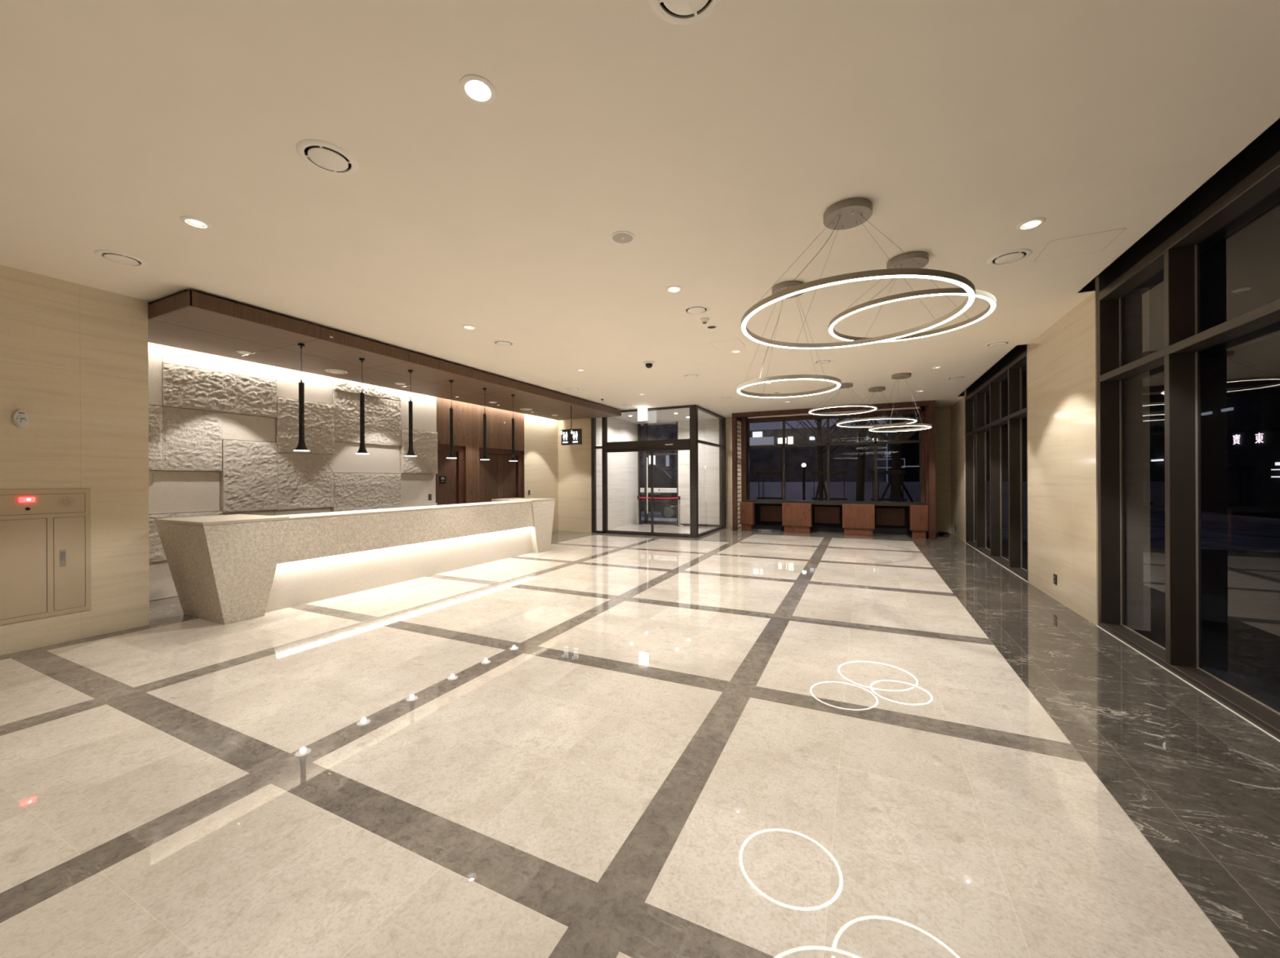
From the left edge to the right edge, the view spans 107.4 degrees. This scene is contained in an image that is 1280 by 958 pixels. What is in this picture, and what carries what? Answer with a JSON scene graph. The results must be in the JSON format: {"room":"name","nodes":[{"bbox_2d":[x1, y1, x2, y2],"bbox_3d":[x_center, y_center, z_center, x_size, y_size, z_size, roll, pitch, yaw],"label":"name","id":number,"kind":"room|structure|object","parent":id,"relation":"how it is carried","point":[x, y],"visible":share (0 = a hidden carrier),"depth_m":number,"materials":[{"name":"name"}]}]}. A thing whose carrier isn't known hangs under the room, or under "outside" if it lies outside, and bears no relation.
{"room":"lobby","nodes":[
{"label":"lobby","id":0,"kind":"room"},
{"bbox_2d":[0,264,149,656],"bbox_3d":[-7.636,-0.161,2.629,2.150,3.490,6.410,0,0,25],"label":"wall","id":1,"kind":"structure","parent":0,"point":[74,357],"depth_m":4.65,"materials":[{"name":"beige wood"}]},
{"bbox_2d":[12,409,29,427],"bbox_3d":[-5.638,-0.549,4.286,0.043,0.166,0.090,0,0,25],"label":"detector","id":2,"kind":"object","parent":1,"relation":"attached to","point":[20,419],"visible":1,"depth_m":4.27,"materials":[{"name":"white plastic"}]},
{"bbox_2d":[0,488,91,625],"bbox_3d":[-5.728,0.697,4.092,0.037,1.200,1.285,0,0,25],"label":"cabinet","id":3,"kind":"object","parent":1,"relation":"attached to","point":[46,558],"visible":1,"depth_m":4.41,"materials":[{"name":"paint"}]},
{"bbox_2d":[18,497,35,502],"bbox_3d":[-5.622,0.189,4.312,0.024,0.048,0.095,0,0,25],"label":"lamp","id":4,"kind":"object","parent":3,"relation":"attached to","point":[21,500],"depth_m":4.31,"materials":[{"name":"red"}]},
{"bbox_2d":[148,342,437,601],"bbox_3d":[-5.764,-0.169,8.028,0.906,3.490,4.950,0,0,25],"label":"wall","id":5,"kind":"structure","parent":0,"point":[224,432],"depth_m":7.22,"materials":[{"name":"stone"}]},
{"bbox_2d":[436,395,524,503],"bbox_3d":[-4.124,-0.177,11.611,0.800,3.490,2.930,0,0,25],"label":"wall","id":6,"kind":"structure","parent":0,"point":[468,418],"depth_m":11.12,"materials":[{"name":"brown wood"}]},
{"bbox_2d":[435,444,464,505],"bbox_3d":[-4.346,0.404,10.566,0.190,2.330,0.850,0,0,25],"label":"door","id":7,"kind":"structure","parent":6,"relation":"in","point":[451,492],"depth_m":10.62,"materials":[{"name":"brown wood"}]},
{"bbox_2d":[439,475,445,483],"bbox_3d":[-4.370,0.009,10.416,0.016,0.160,0.170,0,0,25],"label":"plate","id":8,"kind":"object","parent":7,"relation":"attached to","point":[442,478],"visible":1,"depth_m":10.40,"materials":[{"name":"black plastic"}]},
{"bbox_2d":[479,447,522,502],"bbox_3d":[-3.632,0.401,12.071,0.190,2.330,1.640,0,0,25],"label":"door","id":9,"kind":"structure","parent":6,"relation":"in","point":[500,477],"depth_m":12.07,"materials":[{"name":"brown wood"}]},
{"bbox_2d":[524,413,558,532],"bbox_3d":[-3.162,-0.181,13.639,0.800,3.490,1.560,0,0,25],"label":"wall","id":10,"kind":"structure","parent":0,"point":[540,433],"depth_m":13.42,"materials":[{"name":"beige stone"}]},
{"bbox_2d":[557,417,638,533],"bbox_3d":[-1.575,-0.188,15.604,1.985,3.490,3.350,0,0,25],"label":"wall","id":11,"kind":"structure","parent":0,"point":[622,467],"depth_m":14.11,"materials":[{"name":"beige tile"}]},
{"bbox_2d":[0,523,1279,957],"bbox_3d":[-0.623,1.613,6.607,11.600,0.120,19.800,0,0,25],"label":"floor","id":12,"kind":"structure","parent":0,"point":[725,743],"depth_m":2.46,"materials":[{"name":"stone"}]},
{"bbox_2d":[154,497,555,624],"bbox_3d":[-3.711,1.004,7.926,1.105,1.125,6.200,0,0,25],"label":"reception desk","id":13,"kind":"object","parent":12,"relation":"on","point":[224,569],"visible":1,"depth_m":6.11,"materials":[{"name":"stone"}]},
{"bbox_2d":[633,495,678,524],"bbox_3d":[0.516,1.058,15.750,1.599,0.980,0.330,0,0,25],"label":"post","id":14,"kind":"object","parent":12,"relation":"on","point":[638,497],"visible":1,"depth_m":15.98,"materials":[{"name":"silver metal"}]},
{"bbox_2d":[674,496,684,526],"bbox_3d":[1.292,1.054,15.437,0.330,0.980,0.330,0,0,25],"label":"post","id":15,"kind":"object","parent":12,"relation":"on","point":[678,525],"visible":1,"depth_m":15.41,"materials":[{"name":"silver metal"}]},
{"bbox_2d":[740,502,754,531],"bbox_3d":[3.188,1.116,13.985,0.370,0.840,0.300,0,0,25],"label":"base cabinet","id":16,"kind":"object","parent":12,"relation":"on","point":[747,508],"visible":1,"depth_m":13.87,"materials":[{"name":"red wood"}]},
{"bbox_2d":[756,471,782,500],"bbox_3d":[4.122,0.727,14.814,0.850,1.910,0.140,0,0,25],"label":"steel frame","id":17,"kind":"object","parent":12,"relation":"on","point":[758,473],"visible":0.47,"depth_m":14.76,"materials":[{"name":"black metal"}]},
{"bbox_2d":[782,502,812,533],"bbox_3d":[4.467,1.110,13.379,0.780,0.840,0.300,0,0,25],"label":"base cabinet","id":18,"kind":"object","parent":12,"relation":"on","point":[797,517],"visible":1,"depth_m":13.26,"materials":[{"name":"red wood"}]},
{"bbox_2d":[811,471,847,501],"bbox_3d":[5.671,0.720,14.079,0.980,1.910,0.140,0,0,25],"label":"steel frame","id":19,"kind":"object","parent":12,"relation":"on","point":[817,473],"visible":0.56,"depth_m":14.05,"materials":[{"name":"black metal"}]},
{"bbox_2d":[842,503,875,536],"bbox_3d":[5.897,1.104,12.700,0.787,0.840,0.300,0,0,25],"label":"base cabinet","id":20,"kind":"object","parent":12,"relation":"on","point":[858,520],"visible":1,"depth_m":12.58,"materials":[{"name":"red wood"}]},
{"bbox_2d":[909,505,928,538],"bbox_3d":[7.171,1.098,12.096,0.395,0.840,0.300,0,0,25],"label":"base cabinet","id":21,"kind":"object","parent":12,"relation":"on","point":[918,514],"visible":1,"depth_m":11.98,"materials":[{"name":"red wood"}]},
{"bbox_2d":[937,531,950,534],"bbox_3d":[8.277,1.477,12.812,0.309,0.069,0.276,0,0,25],"label":"cable coil","id":22,"kind":"object","parent":12,"relation":"on","point":[939,532],"visible":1,"depth_m":12.76,"materials":[{"name":"rubber"}]},
{"bbox_2d":[0,0,1279,426],"bbox_3d":[-0.463,-1.938,6.523,10.790,0.001,19.600,0,0,25],"label":"ceiling","id":23,"kind":"structure","parent":0,"point":[723,142],"depth_m":2.86,"materials":[{"name":"paint"}]},
{"bbox_2d":[93,249,147,266],"bbox_3d":[-4.507,-1.940,4.090,0.317,0.076,0.317,0,0,25],"label":"ceiling vent","id":24,"kind":"object","parent":23,"relation":"in","point":[121,258],"visible":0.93,"depth_m":4.07,"materials":[{"name":"white metal"}]},
{"bbox_2d":[180,216,212,229],"bbox_3d":[-3.328,-1.971,3.527,0.176,0.112,0.176,0,0,25],"label":"recessed light","id":25,"kind":"object","parent":23,"relation":"in","point":[193,221],"visible":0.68,"depth_m":3.54,"materials":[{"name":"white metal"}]},
{"bbox_2d":[295,138,359,175],"bbox_3d":[-1.874,-1.952,2.828,0.317,0.076,0.317,0,0,25],"label":"ceiling vent","id":26,"kind":"object","parent":23,"relation":"in","point":[325,156],"visible":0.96,"depth_m":2.81,"materials":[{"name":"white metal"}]},
{"bbox_2d":[147,289,621,420],"bbox_3d":[-3.441,-1.828,9.326,2.106,0.190,9.288,0,0,25],"label":"wood soffit","id":27,"kind":"structure","parent":23,"relation":"attached to","point":[188,320],"depth_m":6.61,"materials":[{"name":"brown wood"}]},
{"bbox_2d":[235,351,252,354],"bbox_3d":[-5.393,-1.772,6.405,0.176,0.112,0.176,0,0,25],"label":"recessed light","id":28,"kind":"object","parent":27,"relation":"attached to","point":[238,352],"visible":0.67,"depth_m":6.42,"materials":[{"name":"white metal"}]},
{"bbox_2d":[293,342,310,451],"bbox_3d":[-4.333,-1.044,6.020,0.172,1.372,0.172,0,0,25],"label":"pendant","id":29,"kind":"object","parent":27,"relation":"hanging from","point":[301,446],"visible":1,"depth_m":6.00,"materials":[{"name":"black metal"}]},
{"bbox_2d":[324,368,347,373],"bbox_3d":[-4.873,-1.748,7.548,0.317,0.076,0.317,0,0,25],"label":"air vent","id":30,"kind":"object","parent":27,"relation":"attached to","point":[331,371],"visible":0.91,"depth_m":7.49,"materials":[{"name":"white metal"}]},
{"bbox_2d":[355,358,368,454],"bbox_3d":[-3.993,-1.045,6.761,0.172,1.372,0.172,0,0,25],"label":"pendant","id":31,"kind":"object","parent":27,"relation":"hanging from","point":[362,451],"visible":1,"depth_m":6.74,"materials":[{"name":"black metal"}]},
{"bbox_2d":[404,369,416,457],"bbox_3d":[-3.653,-1.047,7.490,0.172,1.372,0.172,0,0,25],"label":"pendant","id":32,"kind":"object","parent":27,"relation":"hanging from","point":[411,453],"visible":1,"depth_m":7.46,"materials":[{"name":"black metal"}]},
{"bbox_2d":[446,380,457,458],"bbox_3d":[-3.313,-1.048,8.264,0.172,1.372,0.172,0,0,25],"label":"pendant","id":33,"kind":"object","parent":27,"relation":"hanging from","point":[451,455],"visible":1,"depth_m":8.24,"materials":[{"name":"black metal"}]},
{"bbox_2d":[480,387,489,460],"bbox_3d":[-2.963,-1.050,8.978,0.172,1.372,0.172,0,0,25],"label":"pendant","id":34,"kind":"object","parent":27,"relation":"hanging from","point":[485,457],"visible":1,"depth_m":8.95,"materials":[{"name":"black metal"}]},
{"bbox_2d":[509,394,516,461],"bbox_3d":[-2.614,-1.051,9.692,0.172,1.372,0.172,0,0,25],"label":"pendant","id":35,"kind":"object","parent":27,"relation":"hanging from","point":[513,457],"visible":1,"depth_m":9.66,"materials":[{"name":"black metal"}]},
{"bbox_2d":[560,405,582,445],"bbox_3d":[-1.632,-1.278,11.129,0.545,0.930,0.102,0,0,25],"label":"restroom sign","id":36,"kind":"object","parent":27,"relation":"hanging from","point":[569,437],"visible":1,"depth_m":11.08,"materials":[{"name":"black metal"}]},
{"bbox_2d":[462,324,476,329],"bbox_3d":[-2.167,-1.976,5.963,0.176,0.112,0.176,0,0,25],"label":"recessed light","id":37,"kind":"object","parent":23,"relation":"in","point":[466,326],"visible":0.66,"depth_m":5.99,"materials":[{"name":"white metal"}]},
{"bbox_2d":[459,74,496,103],"bbox_3d":[-0.805,-1.982,2.336,0.176,0.112,0.176,0,0,25],"label":"recessed light","id":38,"kind":"object","parent":23,"relation":"in","point":[477,89],"visible":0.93,"depth_m":2.36,"materials":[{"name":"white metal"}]},
{"bbox_2d":[492,339,515,346],"bbox_3d":[-1.931,-1.952,6.663,0.317,0.076,0.317,0,0,25],"label":"ceiling vent","id":39,"kind":"object","parent":23,"relation":"in","point":[498,342],"visible":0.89,"depth_m":6.62,"materials":[{"name":"white metal"}]},
{"bbox_2d":[565,387,581,391],"bbox_3d":[-1.426,-1.954,10.077,0.317,0.076,0.317,0,0,25],"label":"ceiling vent","id":40,"kind":"object","parent":23,"relation":"in","point":[567,388],"visible":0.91,"depth_m":10.02,"materials":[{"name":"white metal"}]},
{"bbox_2d":[610,231,635,244],"bbox_3d":[-0.139,-1.933,3.770,0.196,0.012,0.196,0,0,25],"label":"ceiling speaker","id":41,"kind":"object","parent":23,"relation":"attached to","point":[619,237],"visible":1,"depth_m":3.75,"materials":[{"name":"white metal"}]},
{"bbox_2d":[612,232,632,243],"bbox_3d":[-0.139,-1.931,3.770,0.164,0.003,0.164,0,0,25],"label":"grille","id":42,"kind":"object","parent":41,"relation":"attached to","point":[618,237],"depth_m":3.76,"materials":[{"name":"beige plastic"}]},
{"bbox_2d":[637,407,647,421],"bbox_3d":[0.068,-1.755,12.642,0.265,0.369,0.070,0,0,25],"label":"exit sign","id":43,"kind":"object","parent":23,"relation":"hanging from","point":[642,412],"visible":1,"depth_m":12.61,"materials":[{"name":"white"}]},
{"bbox_2d":[643,360,654,368],"bbox_3d":[0.149,-1.888,7.792,0.196,0.102,0.196,0,0,25],"label":"dome camera","id":44,"kind":"object","parent":23,"relation":"attached to","point":[648,363],"visible":1,"depth_m":7.74,"materials":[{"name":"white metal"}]},
{"bbox_2d":[665,285,682,293],"bbox_3d":[0.345,-1.988,4.801,0.176,0.112,0.176,0,0,25],"label":"recessed light","id":45,"kind":"object","parent":23,"relation":"in","point":[673,289],"visible":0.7,"depth_m":4.83,"materials":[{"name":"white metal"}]},
{"bbox_2d":[648,0,721,25],"bbox_3d":[0.183,-1.961,1.851,0.317,0.076,0.317,0,0,25],"label":"ceiling vent","id":46,"kind":"object","parent":23,"relation":"in","point":[679,12],"visible":1,"depth_m":1.93,"materials":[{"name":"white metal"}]},
{"bbox_2d":[682,373,699,377],"bbox_3d":[0.960,-1.964,8.819,0.317,0.076,0.317,0,0,25],"label":"ceiling vent","id":47,"kind":"object","parent":23,"relation":"in","point":[689,375],"visible":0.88,"depth_m":8.77,"materials":[{"name":"white metal"}]},
{"bbox_2d":[682,304,710,315],"bbox_3d":[0.645,-1.963,5.387,0.317,0.076,0.317,0,0,25],"label":"ceiling vent","id":48,"kind":"object","parent":23,"relation":"in","point":[695,309],"visible":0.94,"depth_m":5.35,"materials":[{"name":"white metal"}]},
{"bbox_2d":[699,317,709,324],"bbox_3d":[0.785,-1.918,5.711,0.116,0.049,0.116,0,0,25],"label":"smoke detector","id":49,"kind":"object","parent":23,"relation":"attached to","point":[704,320],"visible":1,"depth_m":5.68,"materials":[{"name":"white plastic"}]},
{"bbox_2d":[706,324,717,328],"bbox_3d":[0.915,-1.941,6.003,0.148,0.006,0.148,0,0,25],"label":"rose","id":50,"kind":"object","parent":23,"relation":"attached to","point":[710,326],"visible":1,"depth_m":6.00,"materials":[{"name":"white metal"}]},
{"bbox_2d":[720,395,733,398],"bbox_3d":[2.056,-1.969,11.189,0.317,0.076,0.317,0,0,25],"label":"ceiling vent","id":51,"kind":"object","parent":23,"relation":"in","point":[724,397],"visible":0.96,"depth_m":11.12,"materials":[{"name":"white metal"}]},
{"bbox_2d":[710,338,745,349],"bbox_3d":[1.270,-1.945,6.792,0.420,0.002,0.410,0,0,25],"label":"access hatch","id":52,"kind":"object","parent":23,"relation":"attached to","point":[735,343],"visible":1,"depth_m":6.77,"materials":[{"name":"paint"}]},
{"bbox_2d":[729,349,742,353],"bbox_3d":[1.459,-1.992,7.151,0.176,0.112,0.176,0,0,25],"label":"recessed light","id":53,"kind":"object","parent":23,"relation":"in","point":[735,351],"visible":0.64,"depth_m":7.17,"materials":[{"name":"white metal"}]},
{"bbox_2d":[771,280,804,294],"label":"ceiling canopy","id":54,"kind":"object","parent":23,"relation":"hanging from","point":[778,287],"depth_m":4.64,"materials":[{"name":"metal"}]},
{"bbox_2d":[736,346,840,398],"label":"pendant","id":55,"kind":"object","parent":23,"relation":"hanging from","point":[790,377],"depth_m":4.68,"materials":[{"name":"metal"}]},
{"bbox_2d":[737,378,840,398],"bbox_3d":[1.532,-0.934,4.894,1.026,0.005,1.026,0,0,25],"label":"diffuser","id":56,"kind":"object","parent":55,"relation":"attached to","point":[837,381],"depth_m":5.00,"materials":[{"name":"white"}]},
{"bbox_2d":[813,359,833,364],"bbox_3d":[3.036,-1.974,7.802,0.317,0.076,0.317,0,0,25],"label":"ceiling vent","id":57,"kind":"object","parent":23,"relation":"in","point":[821,361],"visible":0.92,"depth_m":7.77,"materials":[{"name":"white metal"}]},
{"bbox_2d":[808,400,876,415],"label":"pendant","id":58,"kind":"object","parent":23,"relation":"hanging from","point":[874,408],"depth_m":9.62,"materials":[{"name":"metal"}]},
{"bbox_2d":[808,405,876,415],"bbox_3d":[4.184,-1.413,9.744,1.292,0.005,1.292,0,0,25],"label":"diffuser","id":59,"kind":"object","parent":58,"relation":"attached to","point":[874,408],"depth_m":9.86,"materials":[{"name":"white plastic"}]},
{"bbox_2d":[835,382,853,391],"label":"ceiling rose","id":60,"kind":"object","parent":23,"relation":"hanging from","point":[845,385],"depth_m":9.60,"materials":[{"name":"metal"}]},
{"bbox_2d":[741,197,975,349],"bbox_3d":[1.556,-1.568,3.531,1.564,0.755,1.564,0,0,25],"label":"pendant","id":61,"kind":"object","parent":23,"relation":"hanging from","point":[849,213],"visible":1,"depth_m":3.30,"materials":[{"name":"metal"}]},
{"bbox_2d":[741,275,974,349],"bbox_3d":[1.558,-1.193,3.531,1.558,0.005,1.558,0,0,25],"label":"diffuser","id":62,"kind":"object","parent":61,"relation":"attached to","point":[966,286],"depth_m":3.26,"materials":[{"name":"white"}]},
{"bbox_2d":[866,386,885,402],"label":"pendant","id":63,"kind":"object","parent":23,"relation":"hanging from","point":[874,389],"depth_m":10.06,"materials":[{"name":"metal"}]},
{"bbox_2d":[836,412,916,427],"label":"pendant","id":64,"kind":"object","parent":23,"relation":"hanging from","point":[914,420],"depth_m":9.95,"materials":[{"name":"metal"}]},
{"bbox_2d":[836,418,916,427],"bbox_3d":[5.126,-1.213,10.239,1.558,0.005,1.558,0,0,25],"label":"diffuser","id":65,"kind":"object","parent":64,"relation":"attached to","point":[914,420],"depth_m":10.29,"materials":[{"name":"white plastic"}]},
{"bbox_2d":[868,421,931,431],"label":"pendant","id":66,"kind":"object","parent":23,"relation":"hanging from","point":[926,426],"depth_m":8.74,"materials":[{"name":"metal"}]},
{"bbox_2d":[869,426,931,431],"bbox_3d":[4.866,-0.940,8.824,1.028,0.005,1.028,0,0,25],"label":"diffuser","id":67,"kind":"object","parent":66,"relation":"attached to","point":[873,428],"depth_m":9.08,"materials":[{"name":"white"}]},
{"bbox_2d":[891,373,911,385],"label":"pendant","id":68,"kind":"object","parent":23,"relation":"hanging from","point":[901,376],"depth_m":8.75,"materials":[{"name":"metal"}]},
{"bbox_2d":[828,251,996,342],"bbox_3d":[2.367,-1.675,4.186,1.282,0.550,1.282,0,0,25],"label":"pendant","id":69,"kind":"object","parent":23,"relation":"hanging from","point":[903,260],"visible":0.93,"depth_m":4.04,"materials":[{"name":"metal"}]},
{"bbox_2d":[828,293,995,342],"bbox_3d":[2.368,-1.402,4.186,1.276,0.005,1.276,0,0,25],"label":"diffuser","id":70,"kind":"object","parent":69,"relation":"attached to","point":[992,300],"depth_m":3.99,"materials":[{"name":"white"}]},
{"bbox_2d":[946,375,965,379],"bbox_3d":[6.112,-1.987,9.090,0.317,0.076,0.317,0,0,25],"label":"ceiling vent","id":71,"kind":"object","parent":23,"relation":"in","point":[957,376],"visible":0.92,"depth_m":9.05,"materials":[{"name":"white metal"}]},
{"bbox_2d":[984,340,1011,346],"bbox_3d":[5.176,-1.983,6.804,0.317,0.076,0.317,0,0,25],"label":"ceiling vent","id":72,"kind":"object","parent":23,"relation":"in","point":[1000,343],"visible":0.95,"depth_m":6.77,"materials":[{"name":"white metal"}]},
{"bbox_2d":[986,248,1032,265],"bbox_3d":[3.250,-1.974,4.139,0.317,0.076,0.317,0,0,25],"label":"ceiling vent","id":73,"kind":"object","parent":23,"relation":"in","point":[1011,256],"visible":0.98,"depth_m":4.11,"materials":[{"name":"white metal"}]},
{"bbox_2d":[1016,217,1045,230],"bbox_3d":[2.988,-1.999,3.596,0.176,0.112,0.176,0,0,25],"label":"recessed light","id":74,"kind":"object","parent":23,"relation":"in","point":[1033,223],"visible":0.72,"depth_m":3.62,"materials":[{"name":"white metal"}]},
{"bbox_2d":[1033,227,1125,262],"bbox_3d":[3.664,-1.956,3.947,0.465,0.002,0.420,0,0,25],"label":"access hatch","id":75,"kind":"object","parent":23,"relation":"attached to","point":[1096,242],"visible":1,"depth_m":3.93,"materials":[{"name":"paint"}]},
{"bbox_2d":[591,404,725,537],"bbox_3d":[0.646,-0.195,14.260,3.190,3.485,2.975,0,0,25],"label":"glass vestibule","id":76,"kind":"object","parent":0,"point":[691,444],"depth_m":13.11,"materials":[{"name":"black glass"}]},
{"bbox_2d":[610,408,718,423],"bbox_3d":[0.676,-1.936,14.433,3.070,0.010,3.030,0,0,25],"label":"ceiling","id":77,"kind":"structure","parent":0,"point":[660,415],"depth_m":14.53,"materials":[{"name":"white paint"}]},
{"bbox_2d":[677,418,719,524],"bbox_3d":[2.072,-0.204,15.535,1.595,3.490,0.350,0,0,25],"label":"wall","id":78,"kind":"structure","parent":0,"point":[708,429],"depth_m":15.33,"materials":[{"name":"white stone"}]},
{"bbox_2d":[637,422,678,524],"bbox_3d":[0.626,-0.198,16.157,1.550,3.490,0.165,0,0,25],"label":"door","id":79,"kind":"structure","parent":78,"relation":"in","point":[646,490],"depth_m":16.33,"materials":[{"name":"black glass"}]},
{"bbox_2d":[677,523,719,527],"bbox_3d":[1.973,1.511,15.364,1.550,0.060,0.050,0,0,25],"label":"baseboard","id":80,"kind":"structure","parent":78,"relation":"attached to","point":[700,525],"depth_m":15.27,"materials":[{"name":"metal"}]},
{"bbox_2d":[725,417,750,528],"bbox_3d":[3.139,-0.209,15.195,0.625,3.490,0.850,0,0,25],"label":"wall","id":81,"kind":"structure","parent":0,"point":[729,420],"depth_m":14.86,"materials":[{"name":"brown wood"}]},
{"bbox_2d":[935,407,951,533],"bbox_3d":[8.361,-0.232,13.178,0.560,3.490,0.220,0,0,25],"label":"wall","id":82,"kind":"structure","parent":0,"point":[943,415],"depth_m":13.03,"materials":[{"name":"brown wood"}]},
{"bbox_2d":[732,400,935,540],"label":"window","id":83,"kind":"structure","parent":82,"relation":"in","point":[891,517],"depth_m":13.22,"materials":[{"name":"brown wood"}]},
{"bbox_2d":[950,390,976,542],"bbox_3d":[8.379,-0.332,12.085,0.410,3.690,2.180,0,0,25],"label":"wall","id":84,"kind":"structure","parent":0,"point":[957,410],"depth_m":11.87,"materials":[{"name":"beige stone"}]},
{"bbox_2d":[957,118,1279,396],"bbox_3d":[3.903,-2.062,3.308,0.145,0.210,17.530,0,0,25],"label":"trim","id":85,"kind":"structure","parent":84,"relation":"attached to","point":[1091,286],"depth_m":4.90,"materials":[{"name":"black metal"}]},
{"bbox_2d":[1026,275,1151,631],"bbox_3d":[5.408,-0.319,5.819,0.410,3.690,2.250,0,0,25],"label":"wall pier","id":86,"kind":"object","parent":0,"point":[1062,361],"visible":0.57,"depth_m":5.26,"materials":[{"name":"beige stone"}]},
{"bbox_2d":[964,344,1027,582],"bbox_3d":[6.904,-0.351,8.966,0.422,3.740,4.720,0,0,25],"label":"window","id":87,"kind":"structure","parent":86,"relation":"attached to","point":[1009,369],"depth_m":8.92,"materials":[{"name":"black metal"}]},
{"bbox_2d":[1053,573,1057,585],"bbox_3d":[5.236,1.265,5.931,0.011,0.125,0.100,0,0,25],"label":"wall outlet","id":88,"kind":"object","parent":86,"relation":"attached to","point":[1055,576],"visible":1,"depth_m":5.92,"materials":[{"name":"black plastic"}]},
{"bbox_2d":[1096,120,1279,742],"bbox_3d":[2.670,-0.332,0.034,0.422,3.740,10.550,0,0,25],"label":"window","id":89,"kind":"structure","parent":86,"relation":"attached to","point":[1249,185],"depth_m":3.71,"materials":[{"name":"black metal"}]},
{"label":"outside","id":90,"kind":"structure","parent":0,"visible":0},
{"bbox_2d":[640,506,1279,552],"bbox_3d":[14.416,1.711,35.057,56.000,0.150,44.300,0,0,25],"label":"ground","id":91,"kind":"structure","parent":90,"point":[1220,531],"depth_m":14.49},
{"bbox_2d":[640,462,676,518],"bbox_3d":[0.099,0.509,20.453,5.250,2.382,1.755,0,0,25],"label":"parked car","id":92,"kind":"object","parent":91,"relation":"on","point":[664,477],"visible":0.3,"depth_m":19.20,"materials":[{"name":"paint"}]},
{"bbox_2d":[640,423,676,471],"bbox_3d":[1.519,-1.382,31.344,7.900,6.150,6.050,0,0,25],"label":"building","id":93,"kind":"structure","parent":91,"relation":"on","point":[660,432],"depth_m":28.14,"materials":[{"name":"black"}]},
{"bbox_2d":[640,517,676,521],"bbox_3d":[-0.932,1.619,19.259,9.800,0.170,0.200,0,0,25],"label":"kerb","id":94,"kind":"object","parent":91,"relation":"on","point":[662,519],"depth_m":18.30,"materials":[{"name":"concrete"}]},
{"bbox_2d":[801,463,805,500],"bbox_3d":[6.290,0.535,18.046,0.146,2.275,0.150,0,0,25],"label":"street lamp","id":95,"kind":"object","parent":91,"relation":"on","point":[803,465],"visible":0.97,"depth_m":18.00,"materials":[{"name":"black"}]},
{"bbox_2d":[749,424,886,482],"bbox_3d":[11.278,-0.725,31.145,8.700,4.750,6.050,0,0,25],"label":"building","id":96,"kind":"structure","parent":91,"relation":"on","point":[844,458],"depth_m":28.41,"materials":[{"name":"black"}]},
{"bbox_2d":[785,417,871,500],"bbox_3d":[6.429,-1.300,16.748,3.326,5.955,3.083,0,0,25],"label":"street tree","id":97,"kind":"object","parent":91,"relation":"on","point":[819,438],"visible":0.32,"depth_m":16.79,"materials":[{"name":"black plant"}]},
{"bbox_2d":[835,416,884,501],"bbox_3d":[7.421,-1.310,16.387,2.795,5.959,3.039,0,0,-40],"label":"street tree","id":98,"kind":"object","parent":91,"relation":"on","point":[860,496],"visible":0.16,"depth_m":16.20,"materials":[{"name":"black plant"}]},
{"bbox_2d":[857,413,917,502],"bbox_3d":[8.690,-1.702,16.014,3.144,6.757,3.039,0,0,40],"label":"street tree","id":99,"kind":"object","parent":91,"relation":"on","point":[895,482],"visible":0.15,"depth_m":15.90,"materials":[{"name":"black plant"}]},
{"bbox_2d":[749,481,1026,527],"bbox_3d":[9.222,0.884,17.808,10.600,1.550,0.080,0,0,25],"label":"hoarding","id":100,"kind":"object","parent":91,"relation":"on","point":[793,491],"visible":0.07,"depth_m":18.28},
{"bbox_2d":[870,470,906,502],"bbox_3d":[7.081,0.714,13.411,0.900,1.910,0.140,0,0,25],"label":"steel frame","id":101,"kind":"object","parent":91,"relation":"on","point":[896,472],"visible":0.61,"depth_m":13.35,"materials":[{"name":"black metal"}]},
{"bbox_2d":[887,377,1026,482],"bbox_3d":[19.764,-1.963,29.332,7.400,7.150,6.050,0,0,25],"label":"building","id":102,"kind":"structure","parent":91,"relation":"on","point":[909,451],"depth_m":27.64,"materials":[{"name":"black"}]},
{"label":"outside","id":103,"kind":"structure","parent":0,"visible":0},
{"bbox_2d":[986,540,1279,712],"bbox_3d":[36.903,1.626,4.641,57.300,0.160,100.000,0,0,25],"label":"ground","id":104,"kind":"structure","parent":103,"point":[1241,589],"depth_m":5.75,"materials":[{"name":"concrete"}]},
{"bbox_2d":[886,201,1279,519],"bbox_3d":[17.408,-5.452,13.869,14.380,14.150,100.000,0,0,25],"label":"building","id":105,"kind":"structure","parent":104,"relation":"on","point":[1240,273],"depth_m":19.68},
{"bbox_2d":[1222,428,1279,449],"bbox_3d":[25.789,-1.664,19.919,0.250,0.700,2.900,0,0,25],"label":"street sign","id":106,"kind":"object","parent":105,"relation":"attached to","point":[1270,437],"visible":1,"depth_m":19.66,"materials":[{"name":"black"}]},
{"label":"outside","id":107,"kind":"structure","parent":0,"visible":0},
{"bbox_2d":[1200,411,1212,415],"bbox_3d":[27.071,-3.130,22.462,0.100,0.120,0.600,0,0,25],"label":"light strip","id":108,"kind":"object","parent":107,"point":[1208,412],"visible":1,"depth_m":22.37,"materials":[{"name":"white"}]},
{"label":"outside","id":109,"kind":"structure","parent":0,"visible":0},
{"bbox_2d":[1221,407,1233,412],"bbox_3d":[26.471,-3.127,21.197,0.100,0.120,0.600,0,0,25],"label":"light strip","id":110,"kind":"object","parent":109,"point":[1230,408],"visible":1,"depth_m":21.16,"materials":[{"name":"white"}]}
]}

